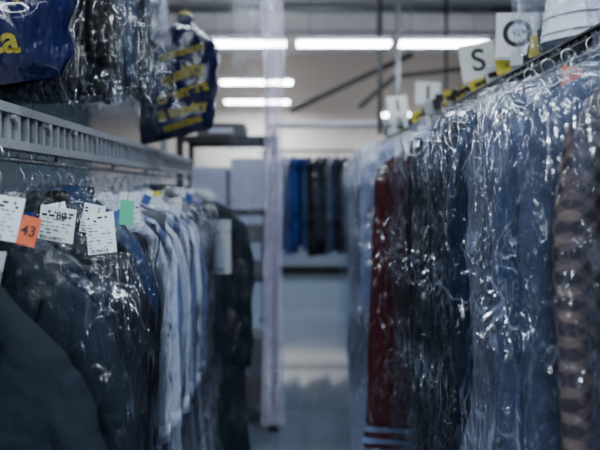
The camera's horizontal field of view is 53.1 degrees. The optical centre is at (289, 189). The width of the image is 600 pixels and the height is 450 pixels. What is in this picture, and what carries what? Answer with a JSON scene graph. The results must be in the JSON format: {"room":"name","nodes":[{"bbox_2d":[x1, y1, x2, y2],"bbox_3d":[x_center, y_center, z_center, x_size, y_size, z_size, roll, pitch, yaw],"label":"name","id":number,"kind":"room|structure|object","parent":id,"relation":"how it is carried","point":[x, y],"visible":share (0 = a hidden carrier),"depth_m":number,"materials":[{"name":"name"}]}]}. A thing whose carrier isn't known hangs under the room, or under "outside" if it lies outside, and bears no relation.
{"room":"laundry","nodes":[
{"label":"laundry","id":0,"kind":"room"},
{"bbox_2d":[0,103,89,196],"bbox_3d":[-4.050,-0.500,4.000,0.100,4.400,16.000,0,0,0],"label":"wall","id":1,"kind":"structure","parent":0,"point":[12,179],"depth_m":9.90,"materials":[{"name":"grey paint"}]},
{"bbox_2d":[90,55,499,191],"bbox_3d":[0.100,-0.500,12.050,8.200,4.400,0.100,0,0,0],"label":"wall","id":2,"kind":"structure","parent":0,"point":[313,75],"depth_m":12.00,"materials":[{"name":"beige paint"}]},
{"bbox_2d":[238,216,346,265],"bbox_3d":[0.100,0.950,11.990,8.200,1.500,0.020,0,0,0],"label":"trim","id":3,"kind":"structure","parent":2,"relation":"attached to","point":[301,258],"depth_m":11.98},
{"bbox_2d":[278,270,350,274],"bbox_3d":[0.100,1.640,11.970,8.200,0.120,0.020,0,0,0],"label":"baseboard","id":4,"kind":"structure","parent":2,"relation":"attached to","point":[281,272],"depth_m":11.96,"materials":[{"name":"metal"}]},
{"bbox_2d":[248,275,379,449],"bbox_3d":[0.100,1.750,4.000,8.200,0.100,16.000,0,0,0],"label":"floor","id":5,"kind":"structure","parent":0,"point":[319,410],"depth_m":5.62,"materials":[{"name":"grey concrete"}]},
{"bbox_2d":[186,164,192,189],"bbox_3d":[-0.620,0.770,3.700,0.120,1.860,0.120,0,0,0],"label":"upright","id":6,"kind":"object","parent":5,"relation":"on","point":[190,181],"visible":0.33,"depth_m":3.68,"materials":[{"name":"metal"}]},
{"bbox_2d":[176,130,280,431],"bbox_3d":[-0.448,0.640,4.500,0.745,2.120,0.580,0,0,0],"label":"shelf unit","id":7,"kind":"object","parent":5,"relation":"on","point":[193,142],"visible":0.42,"depth_m":4.24,"materials":[{"name":"metal"}]},
{"bbox_2d":[193,167,229,207],"bbox_3d":[-0.600,-0.015,4.479,0.280,0.307,0.342,0,0,0],"label":"carton","id":8,"kind":"object","parent":7,"relation":"on","point":[204,178],"visible":0.71,"depth_m":4.31,"materials":[{"name":"white cardboard"}]},
{"bbox_2d":[197,123,247,135],"bbox_3d":[-0.500,-0.436,4.499,0.350,0.108,0.302,0,0,0],"label":"carton","id":9,"kind":"object","parent":7,"relation":"on","point":[218,129],"visible":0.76,"depth_m":4.35,"materials":[{"name":"cardboard"}]},
{"bbox_2d":[230,158,267,208],"bbox_3d":[-0.300,-0.044,4.479,0.260,0.367,0.342,0,0,0],"label":"carton","id":10,"kind":"object","parent":7,"relation":"on","point":[242,189],"visible":0.81,"depth_m":4.31,"materials":[{"name":"white cardboard"}]},
{"bbox_2d":[245,328,263,408],"bbox_3d":[-0.450,1.316,4.479,0.500,0.509,0.342,0,0,0],"label":"carton","id":11,"kind":"object","parent":7,"relation":"in","point":[254,395],"visible":0.12,"depth_m":4.31,"materials":[{"name":"cardboard"}]},
{"bbox_2d":[246,224,268,274],"bbox_3d":[-0.260,0.437,4.479,0.200,0.346,0.322,0,0,0],"label":"carton","id":12,"kind":"object","parent":7,"relation":"on","point":[257,240],"visible":0.53,"depth_m":4.32,"materials":[{"name":"grey cardboard"}]},
{"bbox_2d":[260,149,371,321],"bbox_3d":[0.425,0.580,8.000,1.610,2.240,0.600,0,0,0],"label":"rack","id":13,"kind":"object","parent":5,"relation":"on","point":[263,217],"visible":0.4,"depth_m":7.98,"materials":[{"name":"metal"}]},
{"bbox_2d":[269,159,278,249],"bbox_3d":[-0.194,0.137,7.999,0.130,1.316,0.524,0,0,34],"label":"dress shirt","id":14,"kind":"object","parent":13,"relation":"hanging from","point":[278,159],"visible":0.04,"depth_m":7.84,"materials":[{"name":"grey fabric"}]},
{"bbox_2d":[269,153,288,256],"bbox_3d":[-0.080,0.178,8.003,0.180,1.400,0.609,0,0,33],"label":"garment","id":15,"kind":"object","parent":13,"relation":"hanging from","point":[285,159],"visible":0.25,"depth_m":7.91,"materials":[{"name":"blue fabric"}]},
{"bbox_2d":[284,152,298,254],"bbox_3d":[0.039,0.202,7.997,0.180,1.448,0.611,0,0,17],"label":"garment","id":16,"kind":"object","parent":13,"relation":"hanging from","point":[290,249],"visible":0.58,"depth_m":7.79,"materials":[{"name":"blue fabric"}]},
{"bbox_2d":[292,155,304,246],"bbox_3d":[0.147,0.113,7.999,0.127,1.268,0.517,0,0,24],"label":"dress shirt","id":17,"kind":"object","parent":13,"relation":"hanging from","point":[297,168],"visible":0.58,"depth_m":7.83,"materials":[{"name":"blue fabric"}]},
{"bbox_2d":[301,153,313,250],"bbox_3d":[0.257,0.136,7.997,0.130,1.315,0.521,0,0,20],"label":"garment","id":18,"kind":"object","parent":13,"relation":"hanging from","point":[304,225],"visible":0.51,"depth_m":7.79,"materials":[{"name":"blue fabric"}]},
{"bbox_2d":[307,153,330,256],"bbox_3d":[0.394,0.175,7.993,0.524,1.393,0.133,0,0,-43],"label":"garment","id":19,"kind":"object","parent":13,"relation":"hanging from","point":[316,247],"visible":0.52,"depth_m":7.88,"materials":[{"name":"black fabric"}]},
{"bbox_2d":[312,152,331,238],"bbox_3d":[0.502,0.106,8.001,0.165,1.250,0.597,0,0,45],"label":"suit jacket","id":20,"kind":"object","parent":13,"relation":"hanging from","point":[320,178],"visible":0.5,"depth_m":7.87,"materials":[{"name":"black fabric"}]},
{"bbox_2d":[325,153,340,251],"bbox_3d":[0.617,0.191,8.001,0.165,1.426,0.616,0,0,33],"label":"garment","id":21,"kind":"object","parent":13,"relation":"hanging from","point":[332,241],"visible":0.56,"depth_m":7.84,"materials":[{"name":"blue fabric"}]},
{"bbox_2d":[337,155,349,253],"bbox_3d":[0.739,0.163,7.998,0.140,1.368,0.520,0,0,29],"label":"garment","id":22,"kind":"object","parent":13,"relation":"hanging from","point":[340,171],"visible":0.51,"depth_m":7.80,"materials":[{"name":"grey fabric"}]},
{"bbox_2d":[343,155,358,250],"bbox_3d":[0.861,0.136,7.999,0.138,1.314,0.529,0,0,39],"label":"garment","id":23,"kind":"object","parent":13,"relation":"hanging from","point":[352,160],"visible":0.24,"depth_m":7.83,"materials":[{"name":"grey fabric"}]},
{"bbox_2d":[265,0,460,329],"bbox_3d":[1.151,-0.500,7.305,2.904,4.400,0.657,0,0,0],"label":"support frame","id":24,"kind":"object","parent":5,"relation":"on","point":[380,123],"visible":0.62,"depth_m":7.28,"materials":[{"name":"grey paint"}]},
{"bbox_3d":[-0.620,0.770,0.500,0.120,1.860,0.120,0,0,0],"label":"upright","id":25,"kind":"object","parent":5,"relation":"on","visible":0},
{"bbox_2d":[0,100,191,179],"bbox_3d":[-0.615,-0.123,2.100,0.054,0.125,3.100,0,0,0],"label":"rail","id":26,"kind":"object","parent":25,"relation":"on","point":[22,129],"visible":1,"depth_m":1.66,"materials":[{"name":"grey metal"}]},
{"bbox_2d":[0,285,107,449],"bbox_3d":[-0.580,0.459,1.027,0.612,1.101,0.135,0,0,7],"label":"suit jacket","id":27,"kind":"object","parent":26,"relation":"hanging from","point":[46,403],"visible":1,"depth_m":0.99,"materials":[{"name":"teal fabric"}]},
{"bbox_2d":[0,149,124,365],"bbox_3d":[-0.622,0.452,1.289,0.622,1.087,0.191,0,0,0],"label":"suit jacket","id":28,"kind":"object","parent":26,"relation":"hanging from","point":[58,223],"visible":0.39,"depth_m":1.26,"materials":[{"name":"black fabric"}]},
{"bbox_2d":[0,146,140,449],"bbox_3d":[-0.578,0.451,1.165,0.663,1.085,0.198,0,0,3],"label":"suit jacket","id":29,"kind":"object","parent":26,"relation":"hanging from","point":[63,311],"visible":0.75,"depth_m":1.13,"materials":[{"name":"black fabric"}]},
{"bbox_2d":[15,152,149,385],"bbox_3d":[-0.625,0.420,1.399,0.600,1.024,0.196,0,0,3],"label":"suit jacket","id":30,"kind":"object","parent":26,"relation":"hanging from","point":[88,251],"visible":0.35,"depth_m":1.36,"materials":[{"name":"grey fabric"}]},
{"bbox_2d":[13,155,162,449],"bbox_3d":[-0.629,0.421,1.509,0.632,1.025,0.192,0,0,-6],"label":"suit jacket","id":31,"kind":"object","parent":26,"relation":"hanging from","point":[142,319],"visible":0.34,"depth_m":1.50,"materials":[{"name":"black fabric"}]},
{"bbox_2d":[31,157,165,449],"bbox_3d":[-0.622,0.386,1.620,0.606,0.955,0.186,0,0,-1],"label":"dress shirt","id":32,"kind":"object","parent":26,"relation":"hanging from","point":[80,195],"visible":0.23,"depth_m":1.59,"materials":[{"name":"blue fabric"}]},
{"bbox_2d":[68,159,171,449],"bbox_3d":[-0.626,0.420,1.732,0.605,1.024,0.203,0,0,5],"label":"suit jacket","id":33,"kind":"object","parent":26,"relation":"hanging from","point":[136,226],"visible":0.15,"depth_m":1.68,"materials":[{"name":"black fabric"}]},
{"bbox_2d":[81,161,179,449],"bbox_3d":[-0.600,0.482,1.848,0.671,1.166,0.188,-2,0,6],"label":"dress shirt","id":34,"kind":"object","parent":26,"relation":"hanging from","point":[154,250],"visible":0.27,"depth_m":1.80,"materials":[{"name":"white fabric"}]},
{"bbox_2d":[95,163,183,449],"bbox_3d":[-0.588,0.512,1.972,0.648,1.207,0.192,0,0,-1],"label":"dress shirt","id":35,"kind":"object","parent":26,"relation":"hanging from","point":[176,301],"visible":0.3,"depth_m":1.94,"materials":[{"name":"fabric"}]},
{"bbox_2d":[105,164,202,449],"bbox_3d":[-0.613,0.529,2.089,0.644,1.241,0.193,0,0,1],"label":"dress shirt","id":36,"kind":"object","parent":26,"relation":"hanging from","point":[185,284],"visible":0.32,"depth_m":2.06,"materials":[{"name":"white fabric"}]},
{"bbox_2d":[107,166,211,449],"bbox_3d":[-0.596,0.534,2.214,0.650,1.252,0.194,0,0,-2],"label":"dress shirt","id":37,"kind":"object","parent":26,"relation":"hanging from","point":[176,227],"visible":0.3,"depth_m":2.19,"materials":[{"name":"fabric"}]},
{"bbox_2d":[114,190,200,225],"bbox_3d":[-0.510,0.047,2.233,0.227,0.097,1.475,0,0,0],"label":"ticket","id":38,"kind":"object","parent":37,"relation":"attached to","point":[157,202],"visible":0.56,"depth_m":2.08,"materials":[{"name":"white paper"}]},
{"bbox_2d":[126,167,212,449],"bbox_3d":[-0.601,0.538,2.340,0.648,1.259,0.189,0,0,7],"label":"dress shirt","id":39,"kind":"object","parent":26,"relation":"hanging from","point":[175,205],"visible":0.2,"depth_m":2.29,"materials":[{"name":"white fabric"}]},
{"bbox_2d":[128,170,213,405],"bbox_3d":[-0.624,0.480,2.622,0.612,1.144,0.204,0,0,1],"label":"suit jacket","id":40,"kind":"object","parent":26,"relation":"hanging from","point":[166,200],"visible":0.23,"depth_m":2.59,"materials":[{"name":"grey fabric"}]},
{"bbox_2d":[127,168,216,449],"bbox_3d":[-0.597,0.566,2.483,0.665,1.315,0.195,0,0,-3],"label":"dress shirt","id":41,"kind":"object","parent":26,"relation":"hanging from","point":[196,401],"visible":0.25,"depth_m":2.47,"materials":[{"name":"fabric"}]},
{"bbox_2d":[144,171,219,448],"bbox_3d":[-0.617,0.552,2.782,0.611,1.310,0.200,0,0,3],"label":"garment","id":42,"kind":"object","parent":26,"relation":"hanging from","point":[166,189],"visible":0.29,"depth_m":2.74,"materials":[{"name":"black fabric"}]},
{"bbox_2d":[159,172,222,383],"bbox_3d":[-0.620,0.431,2.950,0.605,1.057,0.186,0,0,-4],"label":"dress shirt","id":43,"kind":"object","parent":26,"relation":"hanging from","point":[174,189],"visible":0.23,"depth_m":2.93,"materials":[{"name":"blue fabric"}]},
{"bbox_2d":[171,172,257,449],"bbox_3d":[-0.583,0.767,3.131,0.908,1.727,0.193,0,0,7],"label":"garment","id":44,"kind":"object","parent":26,"relation":"hanging from","point":[231,343],"visible":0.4,"depth_m":3.07,"materials":[{"name":"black fabric"}]},
{"bbox_2d":[152,0,546,54],"bbox_3d":[0.100,-2.750,4.000,8.200,0.100,16.000,0,0,0],"label":"ceiling","id":45,"kind":"structure","parent":0,"point":[224,22],"depth_m":9.67,"materials":[{"name":"white paint"}]},
{"bbox_2d":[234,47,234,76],"label":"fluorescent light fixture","id":46,"kind":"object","parent":45,"relation":"hanging from","point":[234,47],"depth_m":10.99,"materials":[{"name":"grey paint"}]},
{"bbox_2d":[211,0,286,47],"bbox_3d":[-0.490,-2.127,6.500,0.920,1.145,0.162,0,0,0],"label":"fluorescent light fixture","id":47,"kind":"object","parent":45,"relation":"hanging from","point":[220,41],"visible":0.65,"depth_m":6.45,"materials":[{"name":"grey paint"}]},
{"bbox_2d":[219,15,292,84],"bbox_3d":[-0.500,-2.143,9.000,1.100,1.115,0.162,0,0,0],"label":"fluorescent light fixture","id":48,"kind":"object","parent":45,"relation":"hanging from","point":[223,80],"visible":0.83,"depth_m":8.95,"materials":[{"name":"grey paint"}]},
{"bbox_2d":[224,84,289,103],"label":"fluorescent light fixture","id":49,"kind":"object","parent":45,"relation":"hanging from","point":[234,100],"depth_m":10.95,"materials":[{"name":"grey paint"}]},
{"bbox_2d":[295,0,392,47],"bbox_3d":[0.580,-2.127,6.500,1.040,1.145,0.162,0,0,0],"label":"fluorescent light fixture","id":50,"kind":"object","parent":45,"relation":"hanging from","point":[309,41],"visible":1,"depth_m":6.45,"materials":[{"name":"grey paint"}]},
{"bbox_2d":[152,3,545,37],"bbox_3d":[0.100,-2.650,9.450,8.200,0.100,1.580,0,0,0],"label":"ceiling joists","id":51,"kind":"object","parent":45,"relation":"attached to","point":[289,34],"depth_m":10.16,"materials":[{"name":"grey metal"}]},
{"bbox_2d":[154,4,545,14],"bbox_3d":[0.100,-2.500,8.300,8.000,0.140,0.140,0,0,0],"label":"duct","id":52,"kind":"object","parent":45,"relation":"attached to","point":[196,9],"visible":0.59,"depth_m":8.25,"materials":[{"name":"metal"}]},
{"bbox_2d":[382,111,388,116],"label":"fluorescent light fixture","id":53,"kind":"object","parent":45,"relation":"hanging from","point":[384,113],"depth_m":10.45,"materials":[{"name":"grey paint"}]},
{"bbox_2d":[396,0,490,47],"bbox_3d":[1.655,-2.127,6.500,0.990,1.145,0.162,0,0,0],"label":"fluorescent light fixture","id":54,"kind":"object","parent":45,"relation":"hanging from","point":[410,41],"visible":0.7,"depth_m":6.45,"materials":[{"name":"grey paint"}]},
{"bbox_2d":[448,111,468,116],"label":"fluorescent light fixture","id":55,"kind":"object","parent":45,"relation":"hanging from","point":[462,115],"depth_m":10.45,"materials":[{"name":"grey paint"}]},
{"bbox_3d":[0.100,-2.009,3.950,2.200,1.382,0.023,0,0,0],"label":"pipe","id":56,"kind":"object","parent":45,"relation":"hanging from","visible":0},
{"bbox_2d":[232,0,257,151],"bbox_3d":[-0.297,-0.785,3.967,0.208,1.070,0.071,0,0,0],"label":"plastic film","id":57,"kind":"object","parent":56,"relation":"hanging from","point":[248,18],"visible":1,"depth_m":3.96,"materials":[{"name":"clear plastic"}]},
{"bbox_2d":[260,0,284,426],"bbox_3d":[-0.118,0.115,3.951,0.167,2.870,0.089,0,0,10],"label":"plastic film","id":58,"kind":"object","parent":56,"relation":"hanging from","point":[267,333],"visible":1,"depth_m":3.95,"materials":[{"name":"clear plastic"}]},
{"bbox_3d":[-0.665,-1.992,2.050,0.470,1.416,3.100,0,0,0],"label":"rail","id":59,"kind":"object","parent":45,"relation":"hanging from","visible":0},
{"bbox_2d":[0,0,79,88],"bbox_3d":[-0.742,-0.748,1.307,0.570,1.147,0.215,0,0,-4],"label":"laundry bag","id":60,"kind":"object","parent":59,"relation":"hanging from","point":[37,37],"visible":1,"depth_m":1.26,"materials":[{"name":"fabric"}]},
{"bbox_2d":[0,0,131,109],"bbox_3d":[-0.882,-0.769,1.924,0.790,1.107,0.230,0,0,-10],"label":"garment","id":61,"kind":"object","parent":59,"relation":"hanging from","point":[113,83],"visible":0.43,"depth_m":1.95,"materials":[{"name":"clear plastic"}]},
{"bbox_2d":[0,0,138,104],"bbox_3d":[-0.802,-0.754,1.706,0.814,1.158,0.223,-2,0,-13],"label":"garment","id":62,"kind":"object","parent":59,"relation":"hanging from","point":[92,82],"visible":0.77,"depth_m":1.72,"materials":[{"name":"black fabric"}]},
{"bbox_2d":[9,0,155,114],"bbox_3d":[-0.787,-0.755,2.162,0.838,1.134,0.226,0,0,7],"label":"suit jacket","id":63,"kind":"object","parent":59,"relation":"hanging from","point":[135,91],"visible":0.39,"depth_m":2.09,"materials":[{"name":"black fabric"}]},
{"bbox_2d":[75,0,92,74],"bbox_3d":[-0.862,-0.805,1.578,0.722,1.034,0.226,0,0,-9],"label":"garment","id":64,"kind":"object","parent":59,"relation":"hanging from","point":[83,29],"visible":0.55,"depth_m":1.61,"materials":[{"name":"black fabric"}]},
{"bbox_2d":[121,0,148,85],"bbox_3d":[-0.781,-0.826,2.051,0.830,1.011,0.228,-1,0,-2],"label":"garment","id":65,"kind":"object","parent":59,"relation":"hanging from","point":[130,34],"visible":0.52,"depth_m":2.02,"materials":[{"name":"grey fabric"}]},
{"bbox_2d":[132,0,166,101],"bbox_3d":[-0.867,-0.838,2.438,0.767,0.972,0.236,0,0,1],"label":"garment","id":66,"kind":"object","parent":59,"relation":"hanging from","point":[152,2],"visible":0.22,"depth_m":2.41,"materials":[{"name":"black fabric"}]},
{"bbox_2d":[143,0,158,100],"bbox_3d":[-0.881,-0.820,2.298,0.804,1.004,0.237,0,0,6],"label":"garment","id":67,"kind":"object","parent":59,"relation":"hanging from","point":[147,2],"visible":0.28,"depth_m":2.26,"materials":[{"name":"grey fabric"}]},
{"bbox_2d":[160,0,166,151],"bbox_3d":[-0.733,-0.718,3.420,0.175,1.225,0.030,0,0,0],"label":"post","id":68,"kind":"object","parent":59,"relation":"attached to","point":[163,3],"visible":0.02,"depth_m":3.40,"materials":[{"name":"grey metal"}]},
{"bbox_2d":[139,0,219,144],"bbox_3d":[-0.501,-0.763,2.718,0.368,1.118,0.204,0,0,0],"label":"laundry bag","id":69,"kind":"object","parent":59,"relation":"hanging from","point":[186,57],"visible":0.97,"depth_m":2.64,"materials":[{"name":"plastic"}]},
{"bbox_3d":[0.880,-1.993,1.550,0.100,1.415,1.500,0,0,0],"label":"rail","id":70,"kind":"object","parent":45,"relation":"hanging from","visible":0},
{"bbox_2d":[511,0,599,65],"bbox_3d":[0.803,-0.838,1.658,0.382,0.966,0.216,0,0,11],"label":"dress","id":71,"kind":"object","parent":70,"relation":"hanging from","point":[563,20],"visible":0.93,"depth_m":1.62,"materials":[{"name":"white fabric"}]},
{"bbox_2d":[500,28,599,100],"bbox_3d":[4.250,-0.500,4.000,0.100,4.400,16.000,0,0,0],"label":"wall","id":72,"kind":"structure","parent":0,"point":[585,64],"depth_m":9.53,"materials":[{"name":"grey paint"}]},
{"bbox_3d":[0.710,0.667,5.050,0.120,2.065,0.120,0,0,0],"label":"upright","id":73,"kind":"object","parent":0,"visible":0},
{"bbox_2d":[376,23,599,149],"bbox_3d":[0.745,-0.359,2.780,0.054,0.057,4.560,0,0,0],"label":"rail","id":74,"kind":"object","parent":73,"relation":"attached to","point":[577,43],"visible":0.81,"depth_m":1.91,"materials":[{"name":"metal"}]},
{"bbox_2d":[340,143,381,344],"bbox_3d":[0.693,0.464,4.651,0.698,1.660,0.204,1,0,-11],"label":"garment","id":75,"kind":"object","parent":74,"relation":"hanging from","point":[348,228],"visible":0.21,"depth_m":4.57,"materials":[{"name":"blue fabric"}]},
{"bbox_2d":[342,140,391,349],"bbox_3d":[0.734,0.440,4.300,0.721,1.617,0.193,0,0,1],"label":"garment","id":76,"kind":"object","parent":74,"relation":"hanging from","point":[354,172],"visible":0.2,"depth_m":4.29,"materials":[{"name":"blue fabric"}]},
{"bbox_2d":[345,136,398,363],"bbox_3d":[0.708,0.448,4.003,0.726,1.620,0.199,0,0,-14],"label":"garment","id":77,"kind":"object","parent":74,"relation":"hanging from","point":[360,339],"visible":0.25,"depth_m":3.93,"materials":[{"name":"grey fabric"}]},
{"bbox_2d":[348,131,407,389],"bbox_3d":[0.729,0.449,3.699,0.757,1.621,0.195,0,0,1],"label":"dress shirt","id":78,"kind":"object","parent":74,"relation":"hanging from","point":[362,168],"visible":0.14,"depth_m":3.69,"materials":[{"name":"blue fabric"}]},
{"bbox_2d":[348,127,416,389],"bbox_3d":[0.702,0.423,3.450,0.778,1.580,0.204,0,0,-6],"label":"garment","id":79,"kind":"object","parent":74,"relation":"hanging from","point":[364,355],"visible":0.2,"depth_m":3.40,"materials":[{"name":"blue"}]},
{"bbox_2d":[347,122,423,404],"bbox_3d":[0.701,0.431,3.200,0.805,1.593,0.194,-1,0,2],"label":"garment","id":80,"kind":"object","parent":74,"relation":"hanging from","point":[419,122],"visible":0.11,"depth_m":3.22,"materials":[{"name":"clear plastic"}]},
{"bbox_2d":[352,116,428,360],"bbox_3d":[0.676,0.320,2.980,0.798,1.379,0.199,0,0,0],"label":"dress shirt","id":81,"kind":"object","parent":74,"relation":"hanging from","point":[413,133],"visible":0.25,"depth_m":2.96,"materials":[{"name":"blue fabric"}]},
{"bbox_2d":[350,112,435,437],"bbox_3d":[0.650,0.456,2.781,0.776,1.640,0.192,0,0,2],"label":"garment","id":82,"kind":"object","parent":74,"relation":"hanging from","point":[367,192],"visible":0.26,"depth_m":2.76,"materials":[{"name":"blue fabric"}]},
{"bbox_2d":[389,117,403,123],"bbox_3d":[0.776,-0.515,4.300,0.140,0.190,0.008,0,0,-11],"label":"card","id":83,"kind":"object","parent":74,"relation":"on","point":[402,118],"visible":0.17,"depth_m":4.29,"materials":[{"name":"paper"}]},
{"bbox_2d":[387,95,408,125],"bbox_3d":[0.700,-0.518,3.900,0.143,0.197,0.008,0,0,0],"label":"card","id":84,"kind":"object","parent":74,"relation":"on","point":[397,105],"visible":1,"depth_m":3.90,"materials":[{"name":"paper"}]},
{"bbox_2d":[350,100,452,449],"bbox_3d":[0.621,0.363,2.418,0.794,1.457,0.200,1,0,0],"label":"dress","id":85,"kind":"object","parent":74,"relation":"hanging from","point":[389,423],"visible":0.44,"depth_m":2.39,"materials":[{"name":"red fabric"}]},
{"bbox_2d":[365,107,456,449],"bbox_3d":[0.691,0.456,2.597,0.779,1.635,0.191,0,0,-10],"label":"garment","id":86,"kind":"object","parent":74,"relation":"hanging from","point":[443,126],"visible":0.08,"depth_m":2.56,"materials":[{"name":"grey fabric"}]},
{"bbox_2d":[415,82,440,105],"bbox_3d":[0.776,-0.516,3.380,0.146,0.189,0.008,0,0,0],"label":"card","id":87,"kind":"object","parent":74,"relation":"on","point":[425,91],"visible":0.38,"depth_m":3.38,"materials":[{"name":"paper"}]},
{"bbox_2d":[393,92,487,449],"bbox_3d":[0.729,0.376,2.224,0.769,1.485,0.192,-1,0,-6],"label":"suit jacket","id":88,"kind":"object","parent":74,"relation":"hanging from","point":[470,115],"visible":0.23,"depth_m":2.19,"materials":[{"name":"black fabric"}]},
{"bbox_2d":[392,85,502,449],"bbox_3d":[0.719,0.429,2.068,0.790,1.584,0.202,0,0,-4],"label":"garment","id":89,"kind":"object","parent":74,"relation":"hanging from","point":[417,202],"visible":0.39,"depth_m":2.02,"materials":[{"name":"black fabric"}]},
{"bbox_2d":[410,75,517,449],"bbox_3d":[0.705,0.421,1.922,0.678,1.585,0.196,0,0,-8],"label":"dress","id":90,"kind":"object","parent":74,"relation":"hanging from","point":[495,103],"visible":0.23,"depth_m":1.88,"materials":[{"name":"black fabric"}]},
{"bbox_2d":[384,29,556,136],"bbox_3d":[0.765,-0.443,3.164,0.139,0.092,2.833,0,0,0],"label":"tags","id":91,"kind":"object","parent":74,"relation":"attached to","point":[534,49],"visible":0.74,"depth_m":2.44,"materials":[{"name":"yellow paper"}]},
{"bbox_2d":[408,68,535,449],"bbox_3d":[0.695,0.420,1.777,0.740,1.564,0.193,0,0,-8],"label":"garment","id":92,"kind":"object","parent":74,"relation":"hanging from","point":[445,435],"visible":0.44,"depth_m":1.71,"materials":[{"name":"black fabric"}]},
{"bbox_2d":[458,40,495,84],"bbox_3d":[0.776,-0.504,2.470,0.166,0.220,0.008,0,0,9],"label":"card","id":93,"kind":"object","parent":74,"relation":"on","point":[474,58],"visible":0.84,"depth_m":2.47,"materials":[{"name":"paper"}]},
{"bbox_2d":[432,59,554,449],"bbox_3d":[0.705,0.378,1.649,0.666,1.493,0.200,0,0,5],"label":"suit jacket","id":94,"kind":"object","parent":74,"relation":"hanging from","point":[460,433],"visible":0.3,"depth_m":1.65,"materials":[{"name":"blue fabric"}]},
{"bbox_2d":[432,48,586,449],"bbox_3d":[0.697,0.395,1.533,0.709,1.513,0.187,0,0,7],"label":"garment","id":95,"kind":"object","parent":74,"relation":"hanging from","point":[472,198],"visible":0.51,"depth_m":1.51,"materials":[{"name":"blue fabric"}]},
{"bbox_2d":[496,13,538,69],"bbox_3d":[0.775,-0.500,2.050,0.140,0.210,0.008,1,0,6],"label":"card","id":96,"kind":"object","parent":74,"relation":"on","point":[507,41],"visible":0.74,"depth_m":2.05,"materials":[{"name":"paper"}]},
{"bbox_2d":[459,36,599,449],"bbox_3d":[0.699,0.417,1.407,0.650,1.558,0.193,0,0,-12],"label":"dress","id":97,"kind":"object","parent":74,"relation":"hanging from","point":[576,74],"visible":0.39,"depth_m":1.33,"materials":[{"name":"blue fabric"}]},
{"bbox_2d":[464,53,599,449],"bbox_3d":[0.694,0.416,1.291,0.696,1.556,0.203,0,0,-11],"label":"garment","id":98,"kind":"object","parent":74,"relation":"hanging from","point":[508,186],"visible":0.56,"depth_m":1.23,"materials":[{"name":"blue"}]},
{"bbox_2d":[485,66,599,449],"bbox_3d":[0.681,0.410,1.180,0.625,1.543,0.189,0,0,3],"label":"garment","id":99,"kind":"object","parent":74,"relation":"hanging from","point":[539,375],"visible":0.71,"depth_m":1.15,"materials":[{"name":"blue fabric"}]},
{"bbox_2d":[517,71,599,449],"bbox_3d":[0.719,0.423,1.060,0.670,1.570,0.188,0,0,-8],"label":"garment","id":100,"kind":"object","parent":74,"relation":"hanging from","point":[577,197],"visible":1,"depth_m":0.98,"materials":[{"name":"fabric"}]},
{"bbox_2d":[572,124,599,425],"bbox_3d":[0.718,0.378,0.933,0.576,1.480,0.193,0,0,-4],"label":"garment","id":101,"kind":"object","parent":74,"relation":"hanging from","point":[575,147],"visible":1,"depth_m":0.92,"materials":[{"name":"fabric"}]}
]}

